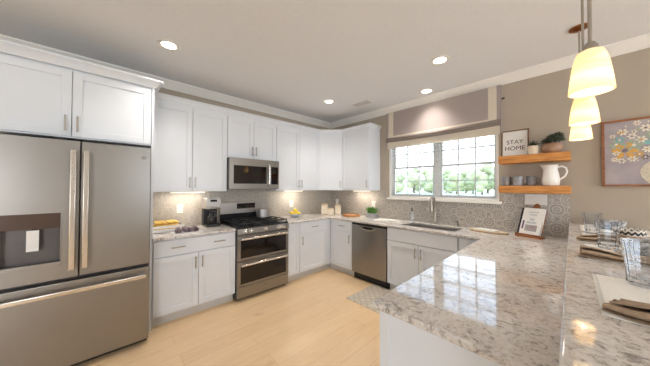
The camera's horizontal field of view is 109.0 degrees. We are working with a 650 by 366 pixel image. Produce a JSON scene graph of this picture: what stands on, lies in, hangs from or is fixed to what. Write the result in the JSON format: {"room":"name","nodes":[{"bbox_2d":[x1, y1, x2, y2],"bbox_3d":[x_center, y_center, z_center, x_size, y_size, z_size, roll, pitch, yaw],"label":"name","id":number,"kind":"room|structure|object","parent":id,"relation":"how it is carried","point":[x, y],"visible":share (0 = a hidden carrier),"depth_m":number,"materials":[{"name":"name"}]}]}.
{"room":"kitchen","nodes":[
{"label":"kitchen","id":0,"kind":"room"},
{"bbox_2d":[75,255,391,365],"bbox_3d":[-0.171,1.455,-0.592,8.260,0.060,7.840,1,-1,-43],"label":"floor","id":1,"kind":"structure","parent":0,"point":[308,320],"depth_m":2.27,"materials":[{"name":"brown wood"}]},
{"bbox_2d":[0,134,150,365],"bbox_3d":[-2.192,0.570,2.095,0.896,1.790,0.877,1,-1,-43],"label":"refrigerator","id":2,"kind":"object","parent":1,"relation":"on","point":[75,217],"visible":1,"depth_m":1.78,"materials":[{"name":"silver metal"}]},
{"bbox_2d":[0,39,162,330],"bbox_3d":[-2.304,0.217,2.167,1.188,2.498,0.684,1,-1,-43],"label":"tall cabinet","id":3,"kind":"object","parent":1,"relation":"on","point":[44,94],"visible":0.99,"depth_m":1.97,"materials":[{"name":"paint"}]},
{"bbox_2d":[151,231,234,326],"bbox_3d":[-1.618,1.037,2.811,0.837,0.883,0.654,1,-1,-43],"label":"base cabinet","id":4,"kind":"object","parent":1,"relation":"on","point":[190,275],"visible":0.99,"depth_m":2.56,"materials":[{"name":"paint"}]},
{"bbox_2d":[152,224,235,241],"bbox_3d":[-1.623,0.580,2.824,0.834,0.030,0.638,1,-1,-43],"label":"countertop","id":5,"kind":"structure","parent":4,"relation":"on","point":[222,228],"depth_m":2.63,"materials":[{"name":"stone"}]},
{"bbox_2d":[153,222,184,233],"bbox_3d":[-1.865,0.520,2.726,0.316,0.085,0.276,1,-1,-43],"label":"crate","id":6,"kind":"object","parent":5,"relation":"on","point":[180,225],"visible":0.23,"depth_m":2.62,"materials":[{"name":"white wood"}]},
{"bbox_3d":[-1.893,0.531,2.670,0.112,0.038,0.038,1,-1,-43],"label":"stick","id":7,"kind":"object","parent":6,"relation":"in","visible":0},
{"bbox_3d":[-1.879,0.495,2.656,0.112,0.038,0.038,1,-1,-43],"label":"stick","id":8,"kind":"object","parent":7,"relation":"on","visible":0},
{"bbox_2d":[155,222,166,224],"bbox_3d":[-1.864,0.460,2.641,0.112,0.038,0.038,1,-1,-43],"label":"stick","id":9,"kind":"object","parent":8,"relation":"on","point":[157,223],"visible":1,"depth_m":2.63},
{"bbox_2d":[170,229,203,235],"bbox_3d":[-1.571,0.557,2.639,0.300,0.010,0.200,1,-1,-43],"label":"serving tray","id":10,"kind":"object","parent":5,"relation":"on","point":[192,231],"visible":0.76,"depth_m":2.58,"materials":[{"name":"white ceramic"}]},
{"bbox_2d":[175,227,181,233],"bbox_3d":[-1.630,0.526,2.583,0.066,0.060,0.130,1,-1,-31],"label":"rolled napkin","id":11,"kind":"object","parent":10,"relation":"on","point":[177,228],"visible":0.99,"depth_m":2.54,"materials":[{"name":"fabric"}]},
{"bbox_2d":[182,226,191,231],"bbox_3d":[-1.575,0.527,2.649,0.130,0.060,0.066,-1,-1,39],"label":"rolled napkin","id":12,"kind":"object","parent":10,"relation":"on","point":[184,228],"visible":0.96,"depth_m":2.62,"materials":[{"name":"fabric"}]},
{"bbox_2d":[191,225,199,230],"bbox_3d":[-1.517,0.529,2.711,0.066,0.060,0.130,1,-1,-39],"label":"rolled napkin","id":13,"kind":"object","parent":10,"relation":"on","point":[193,227],"visible":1,"depth_m":2.68,"materials":[{"name":"fabric"}]},
{"bbox_2d":[202,197,220,227],"bbox_3d":[-1.509,0.383,3.080,0.176,0.372,0.251,1,-1,-43],"label":"coffee maker","id":14,"kind":"object","parent":5,"relation":"on","point":[210,205],"visible":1,"depth_m":3.02,"materials":[{"name":"black plastic"}]},
{"bbox_2d":[219,201,288,300],"bbox_3d":[-1.012,0.886,3.338,0.758,1.205,0.724,1,-1,-43],"label":"gas range","id":15,"kind":"object","parent":1,"relation":"on","point":[261,243],"visible":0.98,"depth_m":3.14,"materials":[{"name":"silver metal"}]},
{"bbox_2d":[220,219,287,228],"bbox_3d":[-1.012,0.570,3.344,0.758,0.026,0.593,1,-1,-43],"label":"cooktop","id":16,"kind":"object","parent":15,"relation":"in","point":[259,225],"depth_m":3.17,"materials":[{"name":"black metal"}]},
{"bbox_2d":[254,205,270,216],"bbox_3d":[-0.960,0.436,3.610,0.219,0.173,0.252,0,-1,8],"label":"stock pot","id":17,"kind":"object","parent":15,"relation":"on","point":[260,212],"visible":1,"depth_m":3.53,"materials":[{"name":"metal"}]},
{"bbox_2d":[287,223,299,280],"bbox_3d":[-0.686,1.054,3.715,0.234,0.883,0.620,1,-1,-43],"label":"base cabinet","id":18,"kind":"object","parent":1,"relation":"on","point":[294,229],"visible":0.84,"depth_m":3.51,"materials":[{"name":"paint"}]},
{"bbox_2d":[297,219,329,277],"bbox_3d":[-0.318,1.060,4.040,0.743,0.883,0.654,1,-1,-43],"label":"base cabinet","id":19,"kind":"object","parent":1,"relation":"on","point":[314,256],"visible":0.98,"depth_m":3.79,"materials":[{"name":"paint"}]},
{"bbox_2d":[331,219,353,275],"bbox_3d":[0.445,1.063,4.083,0.654,0.883,0.557,1,-1,-43],"label":"base cabinet","id":20,"kind":"object","parent":1,"relation":"on","point":[341,231],"visible":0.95,"depth_m":3.85,"materials":[{"name":"paint"}]},
{"bbox_2d":[346,284,389,313],"bbox_3d":[0.928,1.479,2.744,0.620,0.009,1.260,1,-1,-43],"label":"kitchen rug","id":21,"kind":"object","parent":1,"relation":"on","point":[364,297],"visible":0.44,"depth_m":3.05,"materials":[{"name":"beige fabric"}]},
{"bbox_2d":[352,222,389,288],"bbox_3d":[0.837,1.058,3.635,0.620,0.879,0.621,1,-1,-43],"label":"dishwasher","id":22,"kind":"object","parent":1,"relation":"on","point":[369,242],"visible":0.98,"depth_m":3.42,"materials":[{"name":"silver metal"}]},
{"bbox_2d":[387,224,459,288],"bbox_3d":[1.379,1.048,3.094,0.654,0.883,0.894,1,-1,-43],"label":"base cabinet","id":23,"kind":"object","parent":1,"relation":"on","point":[410,253],"visible":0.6,"depth_m":2.96,"materials":[{"name":"paint"}]},
{"bbox_2d":[380,311,501,365],"bbox_3d":[1.143,1.021,1.482,1.921,0.883,0.654,1,-1,-43],"label":"base cabinet","id":24,"kind":"object","parent":1,"relation":"on","point":[402,343],"visible":0.16,"depth_m":0.93,"materials":[{"name":"paint"}]},
{"bbox_2d":[272,213,566,365],"bbox_3d":[0.393,0.583,2.748,2.574,0.030,3.518,1,-1,-43],"label":"countertop","id":25,"kind":"structure","parent":24,"relation":"on","point":[498,298],"depth_m":1.13,"materials":[{"name":"stone"}]},
{"bbox_2d":[321,203,327,213],"bbox_3d":[-0.005,0.493,4.457,0.125,0.205,0.125,0,-1,5],"label":"canister","id":26,"kind":"object","parent":25,"relation":"on","point":[324,208],"visible":0.98,"depth_m":4.39,"materials":[{"name":"beige ceramic"}]},
{"bbox_2d":[328,208,333,214],"bbox_3d":[0.104,0.526,4.325,0.115,0.135,0.115,0,-1,1],"label":"canister","id":27,"kind":"object","parent":25,"relation":"on","point":[330,210],"visible":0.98,"depth_m":4.27,"materials":[{"name":"beige ceramic"}]},
{"bbox_2d":[334,204,340,213],"bbox_3d":[0.244,0.504,4.492,0.115,0.185,0.115,0,-1,-3],"label":"canister","id":28,"kind":"object","parent":25,"relation":"on","point":[337,208],"visible":0.99,"depth_m":4.44,"materials":[{"name":"beige ceramic"}]},
{"bbox_2d":[343,213,359,216],"bbox_3d":[0.474,0.578,4.159,0.309,0.028,0.309,0,-1,-3],"label":"round board","id":29,"kind":"object","parent":25,"relation":"on","point":[349,214],"visible":0.99,"depth_m":4.04,"materials":[{"name":"brown wood"}]},
{"bbox_2d":[366,206,378,217],"bbox_3d":[0.800,0.488,3.954,0.190,0.202,0.275,0,-1,-19],"label":"potted plant","id":30,"kind":"object","parent":25,"relation":"on","point":[372,213],"visible":1,"depth_m":3.92,"materials":[{"name":"green plant"}]},
{"bbox_2d":[375,218,401,222],"bbox_3d":[0.975,0.573,3.585,0.400,0.020,0.180,-1,-1,43],"label":"folded towel","id":31,"kind":"object","parent":25,"relation":"on","point":[380,219],"visible":0.99,"depth_m":3.52,"materials":[{"name":"beige fabric"}]},
{"bbox_2d":[410,208,413,221],"bbox_3d":[1.330,0.479,3.537,0.063,0.208,0.063,0,-1,2],"label":"soap bottle","id":32,"kind":"object","parent":25,"relation":"on","point":[412,212],"visible":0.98,"depth_m":3.51,"materials":[{"name":"white plastic"}]},
{"bbox_2d":[407,224,457,231],"bbox_3d":[1.417,0.694,3.100,0.388,0.165,0.698,1,-1,-43],"label":"sink","id":33,"kind":"object","parent":25,"relation":"in","point":[414,225],"visible":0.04,"depth_m":3.21,"materials":[{"name":"metal"}]},
{"bbox_2d":[430,196,440,223],"bbox_3d":[1.511,0.379,3.243,0.226,0.398,0.101,1,-1,-34],"label":"kitchen faucet","id":34,"kind":"object","parent":25,"relation":"on","point":[432,197],"visible":1,"depth_m":3.28,"materials":[{"name":"silver metal"}]},
{"bbox_2d":[469,228,508,234],"bbox_3d":[1.894,0.561,2.707,0.165,0.020,0.404,1,-1,-31],"label":"serving board","id":35,"kind":"object","parent":25,"relation":"on","point":[472,229],"visible":0.83,"depth_m":2.63,"materials":[{"name":"brown wood"}]},
{"bbox_2d":[473,227,499,231],"bbox_3d":[1.886,0.544,2.720,0.100,0.012,0.240,1,-1,-27],"label":"tea towel","id":36,"kind":"object","parent":35,"relation":"on","point":[480,228],"visible":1,"depth_m":2.68,"materials":[{"name":"beige fabric"}]},
{"bbox_2d":[515,204,547,239],"bbox_3d":[2.192,0.394,2.453,0.197,0.346,0.224,0,-1,-21],"label":"cookbook stand","id":37,"kind":"object","parent":25,"relation":"on","point":[535,205],"visible":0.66,"depth_m":2.39,"materials":[{"name":"brown wood"}]},
{"bbox_2d":[517,208,546,236],"bbox_3d":[2.186,0.407,2.458,0.136,0.278,0.200,0,-1,-21],"label":"cookbook","id":38,"kind":"object","parent":37,"relation":"on","point":[531,221],"visible":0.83,"depth_m":2.44,"materials":[{"name":"white paper"}]},
{"bbox_2d":[459,237,477,250],"bbox_3d":[1.776,1.042,2.674,0.654,0.883,0.254,1,-1,-43],"label":"base cabinet","id":39,"kind":"object","parent":1,"relation":"on","point":[463,242],"visible":0.05,"depth_m":2.53,"materials":[{"name":"paint"}]},
{"bbox_2d":[158,88,330,254],"bbox_3d":[-2.819,0.081,2.237,8.260,2.770,0.120,1,-1,-43],"label":"wall","id":40,"kind":"structure","parent":0,"point":[162,90],"depth_m":3.55,"materials":[{"name":"paint"}]},
{"bbox_2d":[0,34,330,128],"bbox_3d":[-2.754,-1.256,2.179,8.000,0.098,0.082,1,-1,-43],"label":"trim","id":41,"kind":"structure","parent":40,"relation":"attached to","point":[169,84],"depth_m":3.13,"materials":[{"name":"paint"}]},
{"bbox_2d":[153,92,227,191],"bbox_3d":[-1.722,-0.451,2.950,0.838,1.118,0.360,1,-1,-43],"label":"upper cabinet","id":42,"kind":"object","parent":40,"relation":"attached to","point":[190,136],"visible":0.94,"depth_m":2.81,"materials":[{"name":"paint"}]},
{"bbox_2d":[169,192,202,192],"bbox_3d":[-1.751,0.117,2.970,0.400,0.014,0.040,1,-1,-43],"label":"light","id":43,"kind":"object","parent":42,"relation":"attached to","point":[169,192],"visible":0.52,"depth_m":2.94,"materials":[{"name":"white plastic"}]},
{"bbox_2d":[153,189,330,226],"bbox_3d":[-1.013,0.330,3.852,3.129,0.506,0.008,1,-1,-43],"label":"wall tile","id":44,"kind":"structure","parent":40,"relation":"attached to","point":[305,201],"depth_m":3.53,"materials":[{"name":"grey tile"}]},
{"bbox_2d":[176,204,182,212],"bbox_3d":[-1.887,0.331,3.014,0.075,0.118,0.008,1,-1,-43],"label":"wall outlet","id":45,"kind":"object","parent":44,"relation":"attached to","point":[179,207],"visible":1,"depth_m":3.01,"materials":[{"name":"white plastic"}]},
{"bbox_2d":[227,108,276,160],"bbox_3d":[-1.140,-0.670,3.503,0.762,0.658,0.360,1,-1,-43],"label":"upper cabinet","id":46,"kind":"object","parent":40,"relation":"attached to","point":[249,136],"visible":0.8,"depth_m":3.36,"materials":[{"name":"paint"}]},
{"bbox_2d":[227,157,278,188],"bbox_3d":[-1.104,-0.123,3.454,0.758,0.430,0.450,1,-1,-43],"label":"microwave","id":47,"kind":"object","parent":46,"relation":"attached to","point":[242,173],"visible":0.99,"depth_m":3.29,"materials":[{"name":"metal"}]},
{"bbox_2d":[266,120,319,190],"bbox_3d":[-0.530,-0.429,4.076,0.919,1.118,0.360,1,-1,-43],"label":"upper cabinet","id":48,"kind":"object","parent":40,"relation":"attached to","point":[297,146],"visible":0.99,"depth_m":3.94,"materials":[{"name":"paint"}]},
{"bbox_2d":[0,0,649,122],"bbox_3d":[-0.165,-1.394,-0.545,8.260,0.100,7.840,1,-1,-43],"label":"ceiling","id":49,"kind":"structure","parent":0,"point":[294,56],"depth_m":2.07,"materials":[{"name":"paint"}]},
{"bbox_2d":[157,39,179,50],"bbox_3d":[-1.471,-1.298,2.188,0.184,0.006,0.184,1,-1,-43],"label":"recessed light","id":50,"kind":"object","parent":49,"relation":"in","point":[166,44],"visible":1,"depth_m":2.17,"materials":[{"name":"paint"}]},
{"bbox_2d":[323,99,334,103],"bbox_3d":[0.062,-1.271,3.622,0.184,0.006,0.184,1,-1,-43],"label":"recessed light","id":51,"kind":"object","parent":49,"relation":"in","point":[327,101],"visible":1,"depth_m":3.62,"materials":[{"name":"paint"}]},
{"bbox_2d":[351,99,373,107],"bbox_3d":[0.591,-1.268,3.706,0.180,0.008,0.320,1,-1,-43],"label":"ceiling vent","id":52,"kind":"object","parent":49,"relation":"in","point":[364,102],"visible":1,"depth_m":3.69,"materials":[{"name":"metal"}]},
{"bbox_2d":[419,88,433,93],"bbox_3d":[1.407,-1.275,3.220,0.184,0.006,0.184,1,-1,-43],"label":"recessed light","id":53,"kind":"object","parent":49,"relation":"in","point":[427,90],"visible":1,"depth_m":3.23,"materials":[{"name":"paint"}]},
{"bbox_2d":[430,55,449,64],"bbox_3d":[1.208,-1.288,2.438,0.184,0.006,0.184,1,-1,-43],"label":"recessed light","id":54,"kind":"object","parent":49,"relation":"in","point":[442,59],"visible":1,"depth_m":2.44,"materials":[{"name":"paint"}]},
{"bbox_2d":[568,23,592,140],"bbox_3d":[2.122,-0.829,1.931,0.134,0.936,0.134,1,-1,-43],"label":"pendant light","id":55,"kind":"object","parent":49,"relation":"hanging from","point":[577,133],"visible":0.59,"depth_m":1.91,"materials":[{"name":"beige glass"}]},
{"bbox_2d":[569,0,600,125],"bbox_3d":[1.617,-0.838,1.454,0.134,0.936,0.134,1,-1,-43],"label":"pendant light","id":56,"kind":"object","parent":49,"relation":"hanging from","point":[584,111],"visible":0.68,"depth_m":1.42,"materials":[{"name":"beige glass"}]},
{"bbox_2d":[568,0,616,97],"bbox_3d":[1.112,-0.847,0.977,0.134,0.936,0.134,1,-1,-43],"label":"pendant light","id":57,"kind":"object","parent":49,"relation":"hanging from","point":[592,73],"visible":1,"depth_m":0.95,"materials":[{"name":"white glass"}]},
{"bbox_2d":[333,48,649,237],"bbox_3d":[2.824,0.093,2.175,0.140,2.770,7.720,1,-1,-43],"label":"wall","id":58,"kind":"structure","parent":0,"point":[541,104],"depth_m":2.34,"materials":[{"name":"paint"}]},
{"bbox_2d":[319,129,341,189],"bbox_3d":[0.111,-0.421,4.489,0.639,1.118,0.639,1,-1,-43],"label":"upper cabinet","id":59,"kind":"object","parent":58,"relation":"attached to","point":[330,139],"visible":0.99,"depth_m":4.28,"materials":[{"name":"paint"}]},
{"bbox_2d":[341,123,381,190],"bbox_3d":[0.636,-0.426,4.136,0.360,1.118,0.654,1,-1,-43],"label":"upper cabinet","id":60,"kind":"object","parent":58,"relation":"attached to","point":[360,143],"visible":1,"depth_m":4.00,"materials":[{"name":"paint"}]},
{"bbox_2d":[387,135,501,203],"bbox_3d":[1.637,-0.240,3.406,0.185,1.008,1.556,1,-1,-43],"label":"window","id":61,"kind":"structure","parent":58,"relation":"in","point":[392,162],"depth_m":3.40,"materials":[{"name":"paint"}]},
{"bbox_2d":[391,144,435,198],"bbox_3d":[1.375,-0.252,3.657,0.053,0.970,0.714,1,-1,-43],"label":"window blind","id":62,"kind":"object","parent":61,"relation":"attached to","point":[429,144],"visible":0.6,"depth_m":3.66,"materials":[{"name":"white"}]},
{"bbox_2d":[436,136,495,200],"bbox_3d":[1.871,-0.260,3.132,0.053,0.970,0.714,1,-1,-43],"label":"window blind","id":63,"kind":"object","parent":61,"relation":"attached to","point":[484,187],"visible":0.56,"depth_m":3.10,"materials":[{"name":"white"}]},
{"bbox_2d":[385,85,504,148],"bbox_3d":[1.587,-0.871,3.332,0.092,0.598,1.590,1,-1,-43],"label":"roman shade","id":64,"kind":"object","parent":58,"relation":"attached to","point":[478,113],"visible":1,"depth_m":3.18,"materials":[{"name":"beige fabric"}]},
{"bbox_2d":[331,190,569,237],"bbox_3d":[1.323,0.357,3.652,0.008,0.456,3.487,1,-1,-43],"label":"wall tile","id":65,"kind":"structure","parent":58,"relation":"attached to","point":[506,216],"depth_m":3.07,"materials":[{"name":"grey tile"}]},
{"bbox_2d":[525,194,546,204],"bbox_3d":[2.334,0.183,2.571,0.010,0.118,0.185,1,-1,-43],"label":"wall switch","id":66,"kind":"object","parent":65,"relation":"attached to","point":[530,199],"visible":0.98,"depth_m":2.57,"materials":[{"name":"white plastic"}]},
{"bbox_2d":[331,33,649,128],"bbox_3d":[2.705,-1.244,2.165,0.082,0.098,7.600,1,-1,-43],"label":"trim","id":67,"kind":"structure","parent":58,"relation":"attached to","point":[641,42],"depth_m":2.74,"materials":[{"name":"paint"}]},
{"bbox_2d":[498,151,570,164],"bbox_3d":[2.254,-0.262,2.520,0.224,0.084,0.570,1,-1,-43],"label":"floating shelf","id":68,"kind":"object","parent":58,"relation":"attached to","point":[565,156],"visible":1,"depth_m":2.42,"materials":[{"name":"brown wood"}]},
{"bbox_2d":[501,128,528,155],"bbox_3d":[2.208,-0.460,2.699,0.057,0.318,0.250,1,-1,-43],"label":"framed sign","id":69,"kind":"object","parent":68,"relation":"on","point":[513,142],"visible":0.99,"depth_m":2.70,"materials":[{"name":"brown wood"}]},
{"bbox_2d":[527,140,539,153],"bbox_3d":[2.246,-0.381,2.500,0.109,0.153,0.110,1,-1,-43],"label":"potted succulent","id":70,"kind":"object","parent":68,"relation":"on","point":[533,148],"visible":0.94,"depth_m":2.47,"materials":[{"name":"white ceramic"}]},
{"bbox_2d":[527,145,539,153],"bbox_3d":[2.245,-0.352,2.499,0.100,0.095,0.100,1,-1,-43],"label":"pot","id":71,"kind":"object","parent":70,"relation":"attached to","point":[532,149],"depth_m":2.46,"materials":[{"name":"beige ceramic"}]},
{"bbox_2d":[540,131,565,152],"bbox_3d":[2.358,-0.416,2.401,0.169,0.220,0.188,1,-1,-43],"label":"potted succulent","id":72,"kind":"object","parent":68,"relation":"on","point":[548,147],"visible":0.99,"depth_m":2.36,"materials":[{"name":"green plant"}]},
{"bbox_2d":[541,142,562,152],"bbox_3d":[2.353,-0.357,2.409,0.164,0.104,0.164,1,-1,-43],"label":"pot","id":73,"kind":"object","parent":72,"relation":"attached to","point":[549,147],"depth_m":2.36,"materials":[{"name":"brown ceramic"}]},
{"bbox_2d":[498,186,570,193],"bbox_3d":[2.253,0.070,2.514,0.224,0.080,0.570,1,-1,-43],"label":"floating shelf","id":74,"kind":"object","parent":58,"relation":"attached to","point":[501,189],"visible":0.96,"depth_m":2.41,"materials":[{"name":"brown wood"}]},
{"bbox_2d":[501,177,512,185],"bbox_3d":[2.105,-0.020,2.683,0.090,0.105,0.110,0,-1,-10],"label":"mug","id":75,"kind":"object","parent":74,"relation":"on","point":[506,181],"visible":0.95,"depth_m":2.66,"materials":[{"name":"grey ceramic"}]},
{"bbox_2d":[513,176,525,185],"bbox_3d":[2.152,-0.022,2.574,0.110,0.105,0.090,0,-1,28],"label":"mug","id":76,"kind":"object","parent":74,"relation":"on","point":[517,180],"visible":1,"depth_m":2.54,"materials":[{"name":"grey ceramic"}]},
{"bbox_2d":[526,176,540,185],"bbox_3d":[2.273,-0.022,2.544,0.090,0.105,0.110,0,-1,-20],"label":"mug","id":77,"kind":"object","parent":74,"relation":"on","point":[530,180],"visible":0.98,"depth_m":2.52,"materials":[{"name":"grey ceramic"}]},
{"bbox_2d":[539,165,567,185],"bbox_3d":[2.345,-0.083,2.392,0.140,0.222,0.193,0,-1,-14],"label":"pitcher","id":78,"kind":"object","parent":74,"relation":"on","point":[550,176],"visible":1,"depth_m":2.36,"materials":[{"name":"white ceramic"}]},
{"bbox_2d":[601,116,649,185],"bbox_3d":[2.965,-0.279,1.907,0.030,0.615,0.888,1,-1,-43],"label":"framed painting","id":79,"kind":"object","parent":58,"relation":"attached to","point":[625,143],"visible":1,"depth_m":2.12,"materials":[{"name":"brown wood"}]},
{"bbox_3d":[1.550,0.939,1.324,2.860,1.043,0.130,1,-1,-43],"label":"wall","id":80,"kind":"structure","parent":0,"visible":0},
{"bbox_2d":[559,222,649,365],"bbox_3d":[1.631,0.399,1.218,2.899,0.030,0.503,1,-1,-43],"label":"countertop","id":81,"kind":"structure","parent":80,"relation":"on","point":[589,337],"depth_m":0.60,"materials":[{"name":"stone"}]},
{"bbox_2d":[585,244,623,263],"bbox_3d":[1.626,0.382,1.189,0.450,0.003,0.382,1,-1,-43],"label":"placemat","id":82,"kind":"object","parent":81,"relation":"on","point":[589,245],"visible":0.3,"depth_m":1.32,"materials":[{"name":"beige fabric"}]},
{"bbox_2d":[578,245,623,262],"bbox_3d":[1.441,0.358,1.137,0.138,0.043,0.270,1,-1,-37],"label":"linen napkin","id":83,"kind":"object","parent":82,"relation":"on","point":[586,251],"visible":0.61,"depth_m":1.17,"materials":[{"name":"beige fabric"}]},
{"bbox_2d":[594,219,621,249],"bbox_3d":[1.658,0.302,1.360,0.108,0.163,0.108,-1,-1,36],"label":"glass tumbler","id":84,"kind":"object","parent":82,"relation":"on","point":[608,231],"visible":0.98,"depth_m":1.33,"materials":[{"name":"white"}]},
{"bbox_2d":[614,249,622,253],"bbox_3d":[1.628,0.372,1.172,0.214,0.017,0.214,1,-1,-43],"label":"dinner plate","id":85,"kind":"object","parent":82,"relation":"on","point":[619,251],"visible":0.09,"depth_m":1.25,"materials":[{"name":"white ceramic"}]},
{"bbox_2d":[580,225,649,236],"bbox_3d":[2.421,0.397,1.941,0.440,0.003,0.382,1,-1,-43],"label":"placemat","id":86,"kind":"object","parent":81,"relation":"on","point":[581,226],"visible":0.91,"depth_m":1.93,"materials":[{"name":"beige fabric"}]},
{"bbox_3d":[2.425,0.387,1.952,0.214,0.017,0.214,1,-1,-43],"label":"dinner plate","id":87,"kind":"object","parent":86,"relation":"on","visible":0},
{"bbox_2d":[602,219,626,227],"bbox_3d":[2.425,0.351,1.953,0.146,0.069,0.146,1,-1,-43],"label":"patterned bowl","id":88,"kind":"object","parent":87,"relation":"on","point":[624,223],"visible":0.15,"depth_m":1.89,"materials":[{"name":"ceramic"}]},
{"bbox_2d":[582,232,648,244],"bbox_3d":[2.029,0.390,1.570,0.440,0.003,0.382,1,-1,-43],"label":"placemat","id":89,"kind":"object","parent":81,"relation":"on","point":[583,233],"visible":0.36,"depth_m":1.76,"materials":[{"name":"beige fabric"}]},
{"bbox_2d":[582,212,601,234],"bbox_3d":[2.061,0.310,1.792,0.108,0.163,0.108,-1,-1,36],"label":"glass tumbler","id":90,"kind":"object","parent":89,"relation":"on","point":[588,217],"visible":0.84,"depth_m":1.77,"materials":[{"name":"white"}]},
{"bbox_2d":[576,235,620,243],"bbox_3d":[1.851,0.365,1.522,0.140,0.043,0.267,1,-1,-39],"label":"linen napkin","id":91,"kind":"object","parent":89,"relation":"on","point":[593,238],"visible":0.29,"depth_m":1.55,"materials":[{"name":"beige fabric"}]},
{"bbox_3d":[2.038,0.379,1.553,0.214,0.017,0.214,1,-1,-43],"label":"dinner plate","id":92,"kind":"object","parent":89,"relation":"on","visible":0},
{"bbox_2d":[619,228,647,238],"bbox_3d":[2.038,0.344,1.553,0.146,0.069,0.146,1,-1,-43],"label":"patterned bowl","id":93,"kind":"object","parent":92,"relation":"on","point":[624,232],"visible":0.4,"depth_m":1.51,"materials":[{"name":"ceramic"}]},
{"bbox_2d":[592,274,649,326],"bbox_3d":[1.079,0.372,0.672,0.455,0.003,0.382,1,-1,-43],"label":"placemat","id":94,"kind":"object","parent":81,"relation":"on","point":[608,288],"visible":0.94,"depth_m":0.79,"materials":[{"name":"beige fabric"}]},
{"bbox_2d":[602,298,649,325],"bbox_3d":[0.918,0.347,0.585,0.140,0.043,0.268,1,-1,-29],"label":"linen napkin","id":95,"kind":"object","parent":94,"relation":"on","point":[639,312],"visible":1,"depth_m":0.65,"materials":[{"name":"beige fabric"}]},
{"bbox_2d":[619,237,649,288],"bbox_3d":[1.164,0.293,0.849,0.108,0.163,0.108,1,-1,-43],"label":"glass tumbler","id":96,"kind":"object","parent":94,"relation":"on","point":[636,251],"visible":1,"depth_m":0.84,"materials":[{"name":"clear glass"}]},
{"label":"outside","id":97,"kind":"structure","parent":0,"visible":0},
{"bbox_2d":[396,189,493,195],"bbox_3d":[65.209,2.853,52.636,159.800,0.200,200.000,1,-1,-43],"label":"ground","id":98,"kind":"structure","parent":97,"point":[491,192],"depth_m":63.83,"materials":[{"name":"white"}]},
{"bbox_2d":[396,175,404,192],"bbox_3d":[21.741,0.228,69.496,3.686,5.498,4.550,1,-1,-43],"label":"tree","id":99,"kind":"object","parent":98,"relation":"on","point":[401,187],"visible":0.5,"depth_m":68.21,"materials":[{"name":"green plant"}]},
{"bbox_2d":[396,172,404,183],"bbox_3d":[24.569,-0.323,77.005,3.324,6.782,3.995,1,-1,-43],"label":"tree","id":100,"kind":"object","parent":98,"relation":"on","point":[399,173],"visible":0.15,"depth_m":75.69,"materials":[{"name":"green plant"}]},
{"bbox_2d":[408,170,421,192],"bbox_3d":[27.925,-0.523,72.866,3.958,7.060,4.484,1,-1,-43],"label":"tree","id":101,"kind":"object","parent":98,"relation":"on","point":[409,171],"visible":0.12,"depth_m":72.13,"materials":[{"name":"green plant"}]},
{"bbox_2d":[408,173,423,192],"bbox_3d":[25.553,-0.102,65.894,3.999,5.974,4.106,1,-1,-29],"label":"tree","id":102,"kind":"object","parent":98,"relation":"on","point":[413,176],"visible":0.82,"depth_m":64.98,"materials":[{"name":"green plant"}]},
{"bbox_2d":[421,169,427,187],"bbox_3d":[34.205,-0.798,76.538,3.932,7.758,4.662,1,-1,-43],"label":"tree","id":103,"kind":"object","parent":98,"relation":"on","point":[424,172],"visible":0.14,"depth_m":76.77,"materials":[{"name":"green plant"}]},
{"bbox_2d":[423,170,432,192],"bbox_3d":[31.748,-0.449,69.234,4.061,6.807,4.314,1,-1,-43],"label":"tree","id":104,"kind":"object","parent":98,"relation":"on","point":[430,173],"visible":0.19,"depth_m":68.80,"materials":[{"name":"green plant"}]},
{"bbox_2d":[424,176,443,190],"bbox_3d":[29.124,0.328,61.674,4.579,4.991,4.438,1,-1,-43],"label":"tree","id":105,"kind":"object","parent":98,"relation":"on","point":[428,187],"visible":0.33,"depth_m":61.41,"materials":[{"name":"green plant"}]},
{"bbox_2d":[443,168,451,192],"bbox_3d":[37.839,-0.739,72.771,3.542,7.531,4.009,0,-1,8],"label":"tree","id":106,"kind":"object","parent":98,"relation":"on","point":[446,172],"visible":0.32,"depth_m":71.52,"materials":[{"name":"green plant"}]},
{"bbox_2d":[443,172,456,192],"bbox_3d":[35.610,-0.187,65.425,3.901,6.174,3.708,0,-1,-5],"label":"tree","id":107,"kind":"object","parent":98,"relation":"on","point":[444,182],"visible":0.09,"depth_m":65.10,"materials":[{"name":"green plant"}]},
{"bbox_2d":[447,171,464,193],"bbox_3d":[32.657,-0.121,57.777,3.993,5.774,3.934,0,-1,14],"label":"tree","id":108,"kind":"object","parent":98,"relation":"on","point":[453,175],"visible":0.69,"depth_m":56.70,"materials":[{"name":"green plant"}]},
{"bbox_2d":[459,170,470,192],"bbox_3d":[41.761,-0.468,68.733,4.386,6.872,3.611,1,-1,-43],"label":"tree","id":109,"kind":"object","parent":98,"relation":"on","point":[466,190],"visible":0.21,"depth_m":67.72,"materials":[{"name":"green plant"}]},
{"bbox_2d":[464,173,474,193],"bbox_3d":[38.937,0.051,61.340,3.393,5.577,4.780,0,-1,-8],"label":"tree","id":110,"kind":"object","parent":98,"relation":"on","point":[468,177],"visible":0.56,"depth_m":60.97,"materials":[{"name":"green plant"}]},
{"bbox_2d":[470,169,488,194],"bbox_3d":[35.964,-0.300,54.075,3.441,6.024,4.071,0,-1,33],"label":"tree","id":111,"kind":"object","parent":98,"relation":"on","point":[479,174],"visible":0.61,"depth_m":52.79,"materials":[{"name":"green plant"}]},
{"bbox_2d":[479,164,493,192],"bbox_3d":[45.448,-1.272,64.946,3.813,8.370,4.034,1,-1,-43],"label":"tree","id":112,"kind":"object","parent":98,"relation":"on","point":[487,168],"visible":0.48,"depth_m":63.86,"materials":[{"name":"green plant"}]},
{"bbox_2d":[488,168,493,189],"bbox_3d":[42.855,-0.631,57.578,3.708,6.832,3.690,1,-1,-43],"label":"tree","id":113,"kind":"object","parent":98,"relation":"on","point":[491,171],"visible":0.2,"depth_m":57.38,"materials":[{"name":"green plant"}]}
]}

